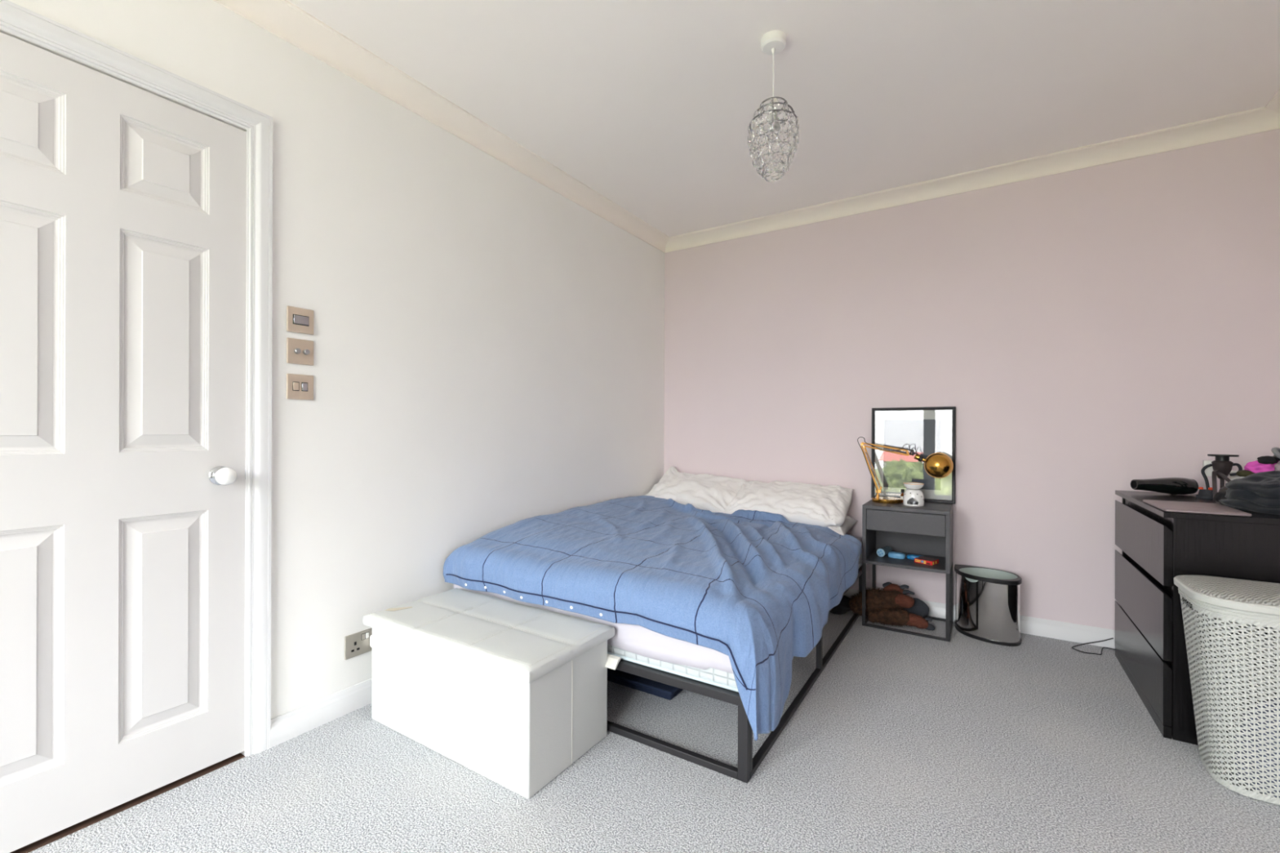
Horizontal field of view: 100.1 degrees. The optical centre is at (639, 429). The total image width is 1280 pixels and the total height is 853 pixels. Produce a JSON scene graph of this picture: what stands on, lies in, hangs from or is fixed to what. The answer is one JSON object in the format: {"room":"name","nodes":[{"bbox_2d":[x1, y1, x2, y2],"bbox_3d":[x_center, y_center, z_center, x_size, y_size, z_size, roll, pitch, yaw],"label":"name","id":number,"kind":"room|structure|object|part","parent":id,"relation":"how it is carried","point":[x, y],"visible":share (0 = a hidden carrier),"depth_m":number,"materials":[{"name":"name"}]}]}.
{"room":"bedroom","nodes":[
{"label":"bedroom","id":0,"kind":"room"},
{"bbox_2d":[0,0,664,755],"bbox_3d":[-1.285,-0.167,1.819,0.160,2.464,5.420,0,0,33],"label":"wall","id":1,"kind":"structure","parent":0,"point":[489,345],"depth_m":2.18,"materials":[{"name":"white paint"}]},
{"bbox_2d":[0,31,246,852],"bbox_3d":[-1.447,0.056,1.419,0.138,2.017,0.706,0,0,33],"label":"door","id":2,"kind":"structure","parent":1,"relation":"in","point":[123,205],"depth_m":1.45,"materials":[{"name":"white wood"}]},
{"bbox_3d":[-1.259,0.142,1.629,0.047,0.055,0.055,0,0,33],"label":"knob","id":3,"kind":"part","parent":2,"relation":"part of","materials":[{"name":"white ceramic"}]},
{"bbox_2d":[0,0,272,756],"bbox_3d":[-1.442,0.009,1.410,0.018,2.070,0.836,0,0,33],"label":"trim","id":4,"kind":"structure","parent":1,"relation":"attached to","point":[17,20],"depth_m":1.72,"materials":[{"name":"white wood"}]},
{"bbox_2d":[286,337,313,365],"bbox_3d":[-1.164,-0.268,1.841,0.020,0.086,0.086,0,0,33],"label":"dimmer switch","id":5,"kind":"object","parent":1,"relation":"attached to","point":[299,351],"visible":1,"depth_m":1.84,"materials":[{"name":"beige metal"}]},
{"bbox_3d":[-1.169,-0.269,1.828,0.014,0.018,0.018,0,0,33],"label":"dimmer knob","id":6,"kind":"part","parent":5,"relation":"part of","materials":[{"name":"grey metal"}]},
{"bbox_3d":[-1.153,-0.269,1.852,0.014,0.018,0.018,0,0,33],"label":"dimmer knob","id":7,"kind":"part","parent":5,"relation":"part of","materials":[{"name":"grey metal"}]},
{"bbox_2d":[286,373,313,399],"bbox_3d":[-1.169,-0.147,1.844,0.009,0.086,0.086,0,0,33],"label":"switch","id":8,"kind":"object","parent":1,"relation":"attached to","point":[300,387],"visible":1,"depth_m":1.84,"materials":[{"name":"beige metal"}]},
{"bbox_2d":[286,306,314,334],"bbox_3d":[-1.168,-0.376,1.844,0.010,0.086,0.086,0,0,33],"label":"switch","id":9,"kind":"object","parent":1,"relation":"attached to","point":[299,320],"visible":1,"depth_m":1.84,"materials":[{"name":"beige metal"}]},
{"bbox_2d":[269,678,371,748],"bbox_3d":[-0.519,1.004,2.856,0.018,0.086,2.603,0,0,33],"label":"baseboard","id":10,"kind":"structure","parent":1,"relation":"attached to","point":[290,725],"depth_m":1.89,"materials":[{"name":"white paint"}]},
{"bbox_2d":[344,627,372,660],"bbox_3d":[-1.049,0.807,2.036,0.009,0.086,0.146,0,0,33],"label":"wall socket","id":11,"kind":"object","parent":1,"relation":"attached to","point":[356,644],"visible":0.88,"depth_m":2.01,"materials":[{"name":"silver"}]},
{"bbox_2d":[369,635,372,647],"bbox_3d":[-1.010,0.810,2.061,0.036,0.049,0.048,0,0,33],"label":"plug","id":12,"kind":"object","parent":11,"relation":"attached to","point":[371,636],"visible":0.26,"depth_m":2.04,"materials":[{"name":"white plastic"}]},
{"bbox_2d":[213,0,670,252],"bbox_3d":[-1.178,-1.345,1.740,0.099,0.068,5.200,0,0,33],"label":"trim","id":13,"kind":"structure","parent":1,"relation":"attached to","point":[283,19],"depth_m":2.18,"materials":[{"name":"white paint"}]},
{"bbox_2d":[29,610,1279,852],"bbox_3d":[0.121,1.079,0.904,3.202,0.060,5.440,0,0,33],"label":"floor","id":14,"kind":"structure","parent":0,"point":[902,743],"depth_m":1.57,"materials":[{"name":"grey carpet"}]},
{"bbox_2d":[362,587,614,799],"bbox_3d":[-0.545,0.856,1.889,0.825,0.381,0.412,0,0,33],"label":"storage ottoman","id":15,"kind":"object","parent":14,"relation":"on","point":[513,694],"visible":1,"depth_m":1.70,"materials":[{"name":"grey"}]},
{"bbox_3d":[-0.544,0.688,1.889,0.825,0.045,0.412,0,0,33],"label":"lid","id":16,"kind":"part","parent":15,"relation":"part of","materials":[{"name":"white leather"}]},
{"bbox_2d":[607,667,682,700],"bbox_3d":[-0.050,1.027,2.414,0.685,0.044,0.440,0,0,33],"label":"bundle","id":17,"kind":"object","parent":14,"relation":"on","point":[668,692],"visible":0.19,"depth_m":2.14,"materials":[{"name":"black"}]},
{"bbox_2d":[607,565,862,783],"bbox_3d":[0.253,0.925,2.753,1.369,0.250,1.893,0,0,33],"label":"bed","id":18,"kind":"object","parent":14,"relation":"on","point":[748,765],"visible":0.16,"depth_m":1.73,"materials":[{"name":"black metal"}]},
{"bbox_2d":[604,653,620,670],"bbox_3d":[-0.118,0.792,1.839,0.100,0.032,0.034,0,0,33],"label":"tag","id":19,"kind":"object","parent":18,"relation":"attached to","point":[612,662],"visible":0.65,"depth_m":1.82,"materials":[{"name":"white"}]},
{"bbox_3d":[-0.246,0.812,1.973,1.369,0.028,0.040,0,0,33],"label":"foot rail","id":20,"kind":"part","parent":18,"relation":"part of","materials":[{"name":"black metal"}]},
{"bbox_2d":[607,539,862,692],"bbox_3d":[0.256,0.719,2.760,1.346,0.160,1.870,0,0,33],"label":"mattress","id":21,"kind":"object","parent":18,"relation":"on","point":[711,676],"visible":0.12,"depth_m":1.73,"materials":[{"name":"fabric"}]},
{"bbox_2d":[453,536,862,674],"bbox_3d":[0.251,0.699,2.754,1.353,0.130,1.874,0,0,33],"label":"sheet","id":22,"kind":"object","parent":21,"relation":"on","point":[636,639],"visible":0.13,"depth_m":1.78,"materials":[{"name":"grey fabric"}]},
{"bbox_2d":[443,495,862,741],"bbox_3d":[0.208,0.674,2.616,1.463,0.486,1.733,0,0,33],"label":"duvet","id":23,"kind":"object","parent":22,"relation":"on","point":[758,589],"visible":0.98,"depth_m":2.00,"materials":[{"name":"blue fabric"}]},
{"bbox_2d":[644,466,748,512],"bbox_3d":[0.372,0.426,3.566,0.733,0.327,0.418,0,0,33],"label":"pillow","id":24,"kind":"object","parent":22,"relation":"on","point":[713,493],"visible":0.62,"depth_m":3.47,"materials":[{"name":"white fabric"}]},
{"bbox_2d":[828,515,857,535],"bbox_3d":[0.914,0.561,3.217,0.688,0.167,0.413,0,0,33],"label":"pillow","id":25,"kind":"object","parent":22,"relation":"on","point":[849,522],"visible":0.12,"depth_m":3.03,"materials":[{"name":"white fabric"}]},
{"bbox_2d":[723,480,853,527],"bbox_3d":[0.880,0.452,3.217,0.714,0.263,0.418,0,0,33],"label":"pillow","id":26,"kind":"object","parent":25,"relation":"on","point":[825,506],"visible":0.84,"depth_m":3.11,"materials":[{"name":"white fabric"}]},
{"bbox_3d":[0.311,0.939,1.604,0.032,0.222,0.020,0,0,33],"label":"leg","id":27,"kind":"part","parent":18,"relation":"part of","materials":[{"name":"black metal"}]},
{"bbox_3d":[0.327,0.930,1.619,0.022,0.204,0.022,0,0,33],"label":"post","id":28,"kind":"part","parent":18,"relation":"part of","materials":[{"name":"black metal"}]},
{"bbox_3d":[0.778,0.931,2.325,0.022,0.204,0.026,0,0,33],"label":"post","id":29,"kind":"part","parent":18,"relation":"part of","materials":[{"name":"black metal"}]},
{"bbox_3d":[0.821,0.816,2.390,0.022,0.028,1.813,0,0,33],"label":"rail","id":30,"kind":"part","parent":18,"relation":"part of","materials":[{"name":"black metal"}]},
{"bbox_3d":[1.315,0.942,3.171,0.032,0.222,0.020,0,0,33],"label":"leg","id":31,"kind":"part","parent":18,"relation":"part of","materials":[{"name":"black metal"}]},
{"bbox_2d":[829,595,851,614],"bbox_3d":[1.133,1.006,3.094,0.205,0.093,0.243,0,0,33],"label":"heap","id":32,"kind":"object","parent":14,"relation":"on","point":[843,606],"visible":0.39,"depth_m":3.02,"materials":[{"name":"black"}]},
{"bbox_2d":[847,582,934,631],"bbox_3d":[1.363,0.954,2.934,0.451,0.206,0.235,0,0,33],"label":"shoes","id":33,"kind":"object","parent":14,"relation":"on","point":[884,606],"visible":0.98,"depth_m":2.91,"materials":[{"name":"brown fabric"}]},
{"bbox_3d":[1.406,0.894,2.973,0.113,0.078,0.074,0,0,33],"label":"raised leg","id":34,"kind":"part","parent":33,"relation":"part of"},
{"bbox_3d":[1.421,0.931,2.908,0.128,0.085,0.082,0,0,33],"label":"raised leg","id":35,"kind":"part","parent":33,"relation":"part of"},
{"bbox_3d":[1.460,1.009,2.824,0.118,0.078,0.077,0,0,33],"label":"leg","id":36,"kind":"part","parent":33,"relation":"part of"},
{"bbox_2d":[862,482,953,641],"bbox_3d":[1.454,0.671,2.906,0.408,0.765,0.332,0,0,33],"label":"nightstand","id":37,"kind":"object","parent":14,"relation":"on","point":[926,531],"depth_m":2.84,"materials":[{"name":"black metal"}]},
{"bbox_3d":[1.205,0.885,2.880,0.017,0.336,0.017,0,0,33],"label":"leg","id":38,"kind":"part","parent":37,"relation":"part of","materials":[{"name":"black metal"}]},
{"bbox_3d":[1.290,0.563,3.011,0.018,0.277,0.332,0,0,33],"label":"panel","id":39,"kind":"part","parent":37,"relation":"part of","materials":[{"name":"black wood"}]},
{"bbox_3d":[1.374,0.885,3.144,0.017,0.336,0.017,0,0,33],"label":"leg","id":40,"kind":"part","parent":37,"relation":"part of","materials":[{"name":"black wood"}]},
{"bbox_2d":[876,546,892,556],"bbox_3d":[1.361,0.678,2.981,0.108,0.047,0.047,0,0,-43],"label":"tumbler","id":41,"kind":"object","parent":37,"relation":"on","point":[884,551],"visible":0.98,"depth_m":2.95,"materials":[{"name":"blue plastic"}]},
{"bbox_2d":[888,551,905,559],"bbox_3d":[1.403,0.686,2.928,0.088,0.030,0.054,0,0,33],"label":"case","id":42,"kind":"object","parent":37,"relation":"on","point":[897,555],"visible":1,"depth_m":2.91,"materials":[{"name":"blue plastic"}]},
{"bbox_2d":[900,488,904,502],"bbox_3d":[1.459,0.368,2.975,0.023,0.075,0.023,0,0,33],"label":"dropper bottle","id":43,"kind":"object","parent":37,"relation":"on","point":[902,490],"visible":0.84,"depth_m":2.97,"materials":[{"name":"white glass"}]},
{"bbox_2d":[857,436,953,503],"bbox_3d":[1.456,0.224,2.960,0.476,0.364,0.154,0,0,33],"label":"desk lamp","id":44,"kind":"object","parent":37,"relation":"on","point":[937,465],"visible":1,"depth_m":2.92,"materials":[{"name":"gold metal"}]},
{"bbox_3d":[1.315,0.215,3.050,0.113,0.248,0.022,0,0,33],"label":"arm","id":45,"kind":"part","parent":44,"relation":"part of","materials":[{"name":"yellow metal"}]},
{"bbox_3d":[1.379,0.108,3.010,0.247,0.073,0.022,0,0,33],"label":"arm","id":46,"kind":"part","parent":44,"relation":"part of","materials":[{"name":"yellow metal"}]},
{"bbox_3d":[1.407,0.223,3.013,0.337,0.363,0.066,0,0,33],"label":"power cord","id":47,"kind":"part","parent":44,"relation":"part of","materials":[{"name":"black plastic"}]},
{"bbox_2d":[914,453,919,460],"bbox_3d":[1.514,0.150,2.923,0.033,0.032,0.027,0,0,33],"label":"socket","id":48,"kind":"object","parent":44,"relation":"attached to","point":[917,456],"depth_m":2.91,"materials":[{"name":"gold metal"}]},
{"bbox_3d":[1.584,0.192,2.845,0.132,0.132,0.064,0,0,33],"label":"lamp shade","id":49,"kind":"part","parent":44,"relation":"part of","materials":[{"name":"gold metal"}]},
{"bbox_3d":[1.369,1.048,2.775,0.374,0.011,0.017,0,0,33],"label":"floor rail","id":50,"kind":"part","parent":37,"relation":"part of","materials":[{"name":"black metal"}]},
{"bbox_3d":[1.371,0.481,2.775,0.367,0.107,0.018,0,0,33],"label":"drawer","id":51,"kind":"part","parent":37,"relation":"part of","materials":[{"name":"black wood"}]},
{"bbox_2d":[862,549,952,573],"bbox_3d":[1.454,0.710,2.907,0.408,0.016,0.330,0,0,33],"label":"shelf","id":52,"kind":"object","parent":37,"relation":"attached to","point":[872,557],"depth_m":2.86,"materials":[{"name":"black wood"}]},
{"bbox_3d":[1.455,0.415,2.906,0.408,0.019,0.332,0,0,33],"label":"panel","id":53,"kind":"part","parent":37,"relation":"part of","materials":[{"name":"black wood"}]},
{"bbox_3d":[1.542,0.563,3.043,0.371,0.277,0.006,0,0,33],"label":"panel","id":54,"kind":"part","parent":37,"relation":"part of","materials":[{"name":"black wood"}]},
{"bbox_2d":[871,406,955,503],"bbox_3d":[1.553,0.139,3.056,0.428,0.532,0.030,0,0,33],"label":"mirror","id":55,"kind":"object","parent":37,"relation":"on","point":[929,430],"visible":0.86,"depth_m":3.06,"materials":[{"name":"grey"}]},
{"bbox_2d":[883,419,941,490],"bbox_3d":[1.552,0.139,3.061,0.293,0.395,0.009,0,0,33],"label":"print","id":56,"kind":"object","parent":55,"relation":"attached to","point":[923,435],"depth_m":3.07},
{"bbox_3d":[1.468,0.347,2.875,0.100,0.117,0.100,0,0,33],"label":"oil burner","id":57,"kind":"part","parent":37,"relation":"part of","materials":[{"name":"white ceramic"}]},
{"bbox_2d":[903,482,924,489],"bbox_3d":[1.468,0.304,2.875,0.099,0.031,0.099,0,0,33],"label":"bowl","id":58,"kind":"object","parent":37,"relation":"on","point":[910,486],"depth_m":2.85,"materials":[{"name":"white ceramic"}]},
{"bbox_2d":[910,501,918,504],"bbox_3d":[1.465,0.392,2.862,0.038,0.018,0.038,0,0,33],"label":"tealight","id":59,"kind":"object","parent":37,"relation":"in","point":[911,502],"visible":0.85,"depth_m":2.85,"materials":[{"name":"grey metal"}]},
{"bbox_2d":[906,554,923,559],"bbox_3d":[1.492,0.691,2.900,0.088,0.022,0.050,0,0,33],"label":"case","id":60,"kind":"object","parent":37,"relation":"on","point":[912,557],"visible":0.61,"depth_m":2.89,"materials":[{"name":"blue plastic"}]},
{"bbox_2d":[914,555,938,565],"bbox_3d":[1.510,0.691,2.823,0.081,0.021,0.090,0,0,-39],"label":"box","id":61,"kind":"object","parent":37,"relation":"on","point":[923,560],"visible":1,"depth_m":2.81,"materials":[{"name":"red cardboard"}]},
{"bbox_2d":[915,555,937,561],"bbox_3d":[1.510,0.681,2.823,0.076,0.001,0.086,0,0,-39],"label":"print","id":62,"kind":"object","parent":61,"relation":"on","point":[921,558],"depth_m":2.81},
{"bbox_3d":[1.538,1.048,3.038,0.374,0.011,0.017,0,0,33],"label":"floor rail","id":63,"kind":"part","parent":37,"relation":"part of","materials":[{"name":"black metal"}]},
{"bbox_3d":[1.534,0.886,2.670,0.017,0.336,0.017,0,0,33],"label":"leg","id":64,"kind":"part","parent":37,"relation":"part of","materials":[{"name":"black metal"}]},
{"bbox_3d":[1.618,0.564,2.801,0.018,0.277,0.332,0,0,33],"label":"panel","id":65,"kind":"part","parent":37,"relation":"part of","materials":[{"name":"black wood"}]},
{"bbox_3d":[1.618,1.049,2.801,0.017,0.011,0.296,0,0,33],"label":"floor rail","id":66,"kind":"part","parent":37,"relation":"part of","materials":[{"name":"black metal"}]},
{"bbox_3d":[1.703,0.886,2.933,0.017,0.336,0.017,0,0,33],"label":"leg","id":67,"kind":"part","parent":37,"relation":"part of","materials":[{"name":"black metal"}]},
{"bbox_2d":[954,564,1022,646],"bbox_3d":[1.783,0.895,2.755,0.291,0.318,0.251,0,0,33],"label":"waste bin","id":68,"kind":"object","parent":14,"relation":"on","point":[988,600],"visible":1,"depth_m":2.66,"materials":[{"name":"silver metal"}]},
{"bbox_2d":[1071,637,1115,655],"bbox_3d":[2.178,1.029,2.574,0.191,0.054,0.109,0,0,-25],"label":"power cable","id":69,"kind":"object","parent":14,"relation":"on","point":[1072,647],"visible":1,"depth_m":2.58,"materials":[{"name":"black plastic"}]},
{"bbox_2d":[1114,490,1279,749],"bbox_3d":[2.213,0.670,2.042,0.484,0.772,0.802,0,0,33],"label":"dresser","id":70,"kind":"object","parent":14,"relation":"on","point":[1157,546],"visible":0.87,"depth_m":1.83,"materials":[{"name":"black wood"}]},
{"bbox_3d":[2.435,0.680,2.366,0.460,0.753,0.018,0,0,33],"label":"panel","id":71,"kind":"part","parent":70,"relation":"part of","materials":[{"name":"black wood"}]},
{"bbox_3d":[2.018,0.906,2.167,0.022,0.214,0.801,0,0,33],"label":"drawer","id":72,"kind":"part","parent":70,"relation":"part of","materials":[{"name":"black wood"}]},
{"bbox_3d":[2.020,0.433,2.167,0.022,0.208,0.801,0,0,33],"label":"drawer","id":73,"kind":"part","parent":70,"relation":"part of","materials":[{"name":"black wood"}]},
{"bbox_3d":[2.019,0.676,2.167,0.022,0.230,0.801,0,0,33],"label":"drawer","id":74,"kind":"part","parent":70,"relation":"part of","materials":[{"name":"black wood"}]},
{"bbox_3d":[2.043,0.329,2.152,0.018,0.053,0.766,0,0,33],"label":"rail","id":75,"kind":"part","parent":70,"relation":"part of","materials":[{"name":"black wood"}]},
{"bbox_3d":[2.043,0.561,2.151,0.012,0.040,0.766,0,0,33],"label":"cross rail","id":76,"kind":"part","parent":70,"relation":"part of","materials":[{"name":"black wood"}]},
{"bbox_2d":[1130,477,1198,494],"bbox_3d":[2.291,0.245,2.349,0.232,0.075,0.123,0,0,-3],"label":"hair dryer","id":77,"kind":"object","parent":70,"relation":"on","point":[1175,486],"visible":1,"depth_m":2.32,"materials":[{"name":"black plastic"}]},
{"bbox_2d":[1142,499,1251,516],"bbox_3d":[1.969,0.277,1.910,0.208,0.009,0.303,0,0,33],"label":"laptop","id":78,"kind":"object","parent":70,"relation":"on","point":[1165,505],"visible":1,"depth_m":1.86,"materials":[{"name":"grey metal"}]},
{"bbox_3d":[2.214,0.293,2.042,0.484,0.019,0.802,0,0,33],"label":"panel","id":79,"kind":"part","parent":70,"relation":"part of","materials":[{"name":"black wood"}]},
{"bbox_2d":[1195,453,1242,498],"bbox_3d":[2.384,0.193,2.206,0.133,0.182,0.088,0,0,33],"label":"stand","id":80,"kind":"object","parent":70,"relation":"on","point":[1222,463],"visible":0.91,"depth_m":2.20,"materials":[{"name":"black metal"}]},
{"bbox_2d":[1213,490,1226,502],"bbox_3d":[2.219,0.248,1.980,0.130,0.048,0.143,0,0,33],"label":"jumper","id":81,"kind":"object","parent":70,"relation":"on","point":[1219,495],"visible":0.1,"depth_m":2.00,"materials":[{"name":"black fabric"}]},
{"bbox_2d":[1211,470,1231,501],"bbox_3d":[2.313,0.222,2.079,0.138,0.124,0.128,0,0,33],"label":"leather bag","id":82,"kind":"object","parent":70,"relation":"on","point":[1214,473],"visible":0.18,"depth_m":2.10,"materials":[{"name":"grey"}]},
{"bbox_3d":[2.012,0.679,1.706,0.460,0.753,0.018,0,0,33],"label":"panel","id":83,"kind":"part","parent":70,"relation":"part of","materials":[{"name":"black wood"}]},
{"bbox_2d":[1226,471,1244,483],"bbox_3d":[2.500,0.229,2.220,0.085,0.112,0.050,0,0,33],"label":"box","id":84,"kind":"object","parent":70,"relation":"on","point":[1231,477],"visible":0.04,"depth_m":2.22,"materials":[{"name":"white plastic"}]},
{"bbox_2d":[1218,470,1279,515],"bbox_3d":[2.275,0.207,1.855,0.340,0.154,0.350,0,0,-1],"label":"trousers","id":85,"kind":"object","parent":70,"relation":"on","point":[1259,492],"visible":0.99,"depth_m":1.86,"materials":[{"name":"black fabric"}]},
{"bbox_2d":[1235,470,1254,476],"bbox_3d":[2.222,0.161,1.965,0.046,0.025,0.046,0,0,33],"label":"sock","id":86,"kind":"object","parent":85,"relation":"on","point":[1242,473],"visible":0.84,"depth_m":1.96,"materials":[{"name":"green fabric"}]},
{"bbox_2d":[1244,460,1277,473],"bbox_3d":[2.272,0.139,1.952,0.102,0.054,0.098,0,0,33],"label":"pink top","id":87,"kind":"object","parent":85,"relation":"on","point":[1255,467],"visible":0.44,"depth_m":1.94,"materials":[{"name":"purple fabric"}]},
{"bbox_2d":[1257,455,1277,464],"bbox_3d":[2.256,0.109,1.925,0.051,0.030,0.041,0,0,33],"label":"glove","id":88,"kind":"object","parent":87,"relation":"on","point":[1268,460],"visible":1,"depth_m":1.92,"materials":[{"name":"black fabric"}]},
{"bbox_2d":[1274,460,1279,471],"bbox_3d":[2.272,0.137,1.888,0.051,0.057,0.041,0,0,33],"label":"wrapper","id":89,"kind":"object","parent":85,"relation":"on","point":[1277,466],"visible":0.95,"depth_m":1.89,"materials":[{"name":"grey plastic"}]},
{"bbox_3d":[2.317,0.127,1.875,0.111,0.073,0.102,0,0,33],"label":"yellow top","id":90,"kind":"object","parent":85,"relation":"on","visible":0},
{"bbox_2d":[1271,447,1279,462],"bbox_3d":[2.291,0.093,1.901,0.070,0.059,0.061,0,0,33],"label":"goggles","id":91,"kind":"object","parent":90,"relation":"on","point":[1276,451],"visible":0.98,"depth_m":1.90,"materials":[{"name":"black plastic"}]},
{"bbox_2d":[1173,574,1279,805],"bbox_3d":[1.893,0.763,1.545,0.479,0.584,0.342,0,0,33],"label":"laundry hamper","id":92,"kind":"object","parent":14,"relation":"on","point":[1256,604],"visible":1,"depth_m":1.54,"materials":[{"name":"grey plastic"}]},
{"bbox_3d":[1.894,0.492,1.545,0.479,0.021,0.342,0,0,33],"label":"lid","id":93,"kind":"part","parent":92,"relation":"part of","materials":[{"name":"grey plastic"}]},
{"bbox_2d":[1231,697,1279,798],"bbox_3d":[1.894,0.907,1.546,0.253,0.282,0.174,0,0,33],"label":"pile","id":94,"kind":"object","parent":92,"relation":"in","point":[1267,705],"visible":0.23,"depth_m":1.55,"materials":[{"name":"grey fabric"}]},
{"bbox_2d":[287,0,1279,236],"bbox_3d":[0.062,-1.415,0.947,3.362,0.080,5.440,0,0,33],"label":"ceiling","id":95,"kind":"structure","parent":0,"point":[651,105],"depth_m":2.09,"materials":[{"name":"paint"}]},
{"bbox_2d":[747,30,799,182],"bbox_3d":[0.469,-1.131,1.885,0.178,0.485,0.179,0,0,33],"label":"pendant light","id":96,"kind":"object","parent":95,"relation":"hanging from","point":[773,165],"visible":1,"depth_m":1.84,"materials":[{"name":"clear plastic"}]},
{"bbox_3d":[0.469,-1.035,1.885,0.166,0.217,0.166,0,0,33],"label":"shade frame","id":97,"kind":"part","parent":96,"relation":"part of","materials":[{"name":"silver metal"}]},
{"bbox_3d":[0.469,-1.245,1.885,0.015,0.230,0.015,0,0,33],"label":"cord","id":98,"kind":"part","parent":96,"relation":"part of","materials":[{"name":"white plastic"}]},
{"bbox_2d":[663,128,1279,630],"bbox_3d":[1.509,-0.158,3.176,3.082,2.464,0.120,0,0,33],"label":"wall","id":99,"kind":"structure","parent":0,"point":[1091,331],"depth_m":2.79,"materials":[{"name":"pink paint"}]},
{"bbox_2d":[664,106,1279,253],"bbox_3d":[1.454,-1.336,3.084,3.082,0.068,0.099,0,0,33],"label":"trim","id":100,"kind":"structure","parent":99,"relation":"attached to","point":[1261,119],"depth_m":2.79,"materials":[{"name":"white paint"}]},
{"bbox_2d":[844,588,1115,648],"bbox_3d":[1.468,1.011,3.118,3.047,0.086,0.018,0,0,33],"label":"baseboard","id":101,"kind":"structure","parent":99,"relation":"attached to","point":[1070,632],"depth_m":2.71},
{"bbox_3d":[1.428,-0.158,0.081,0.120,2.464,5.420,0,0,33],"label":"wall","id":102,"kind":"structure","parent":0,"visible":0},
{"bbox_2d":[1264,88,1279,114],"bbox_3d":[1.335,-1.337,0.132,0.099,0.068,5.200,0,0,33],"label":"trim","id":103,"kind":"structure","parent":102,"relation":"attached to","point":[1273,104],"depth_m":2.23,"materials":[{"name":"white paint"}]}
]}

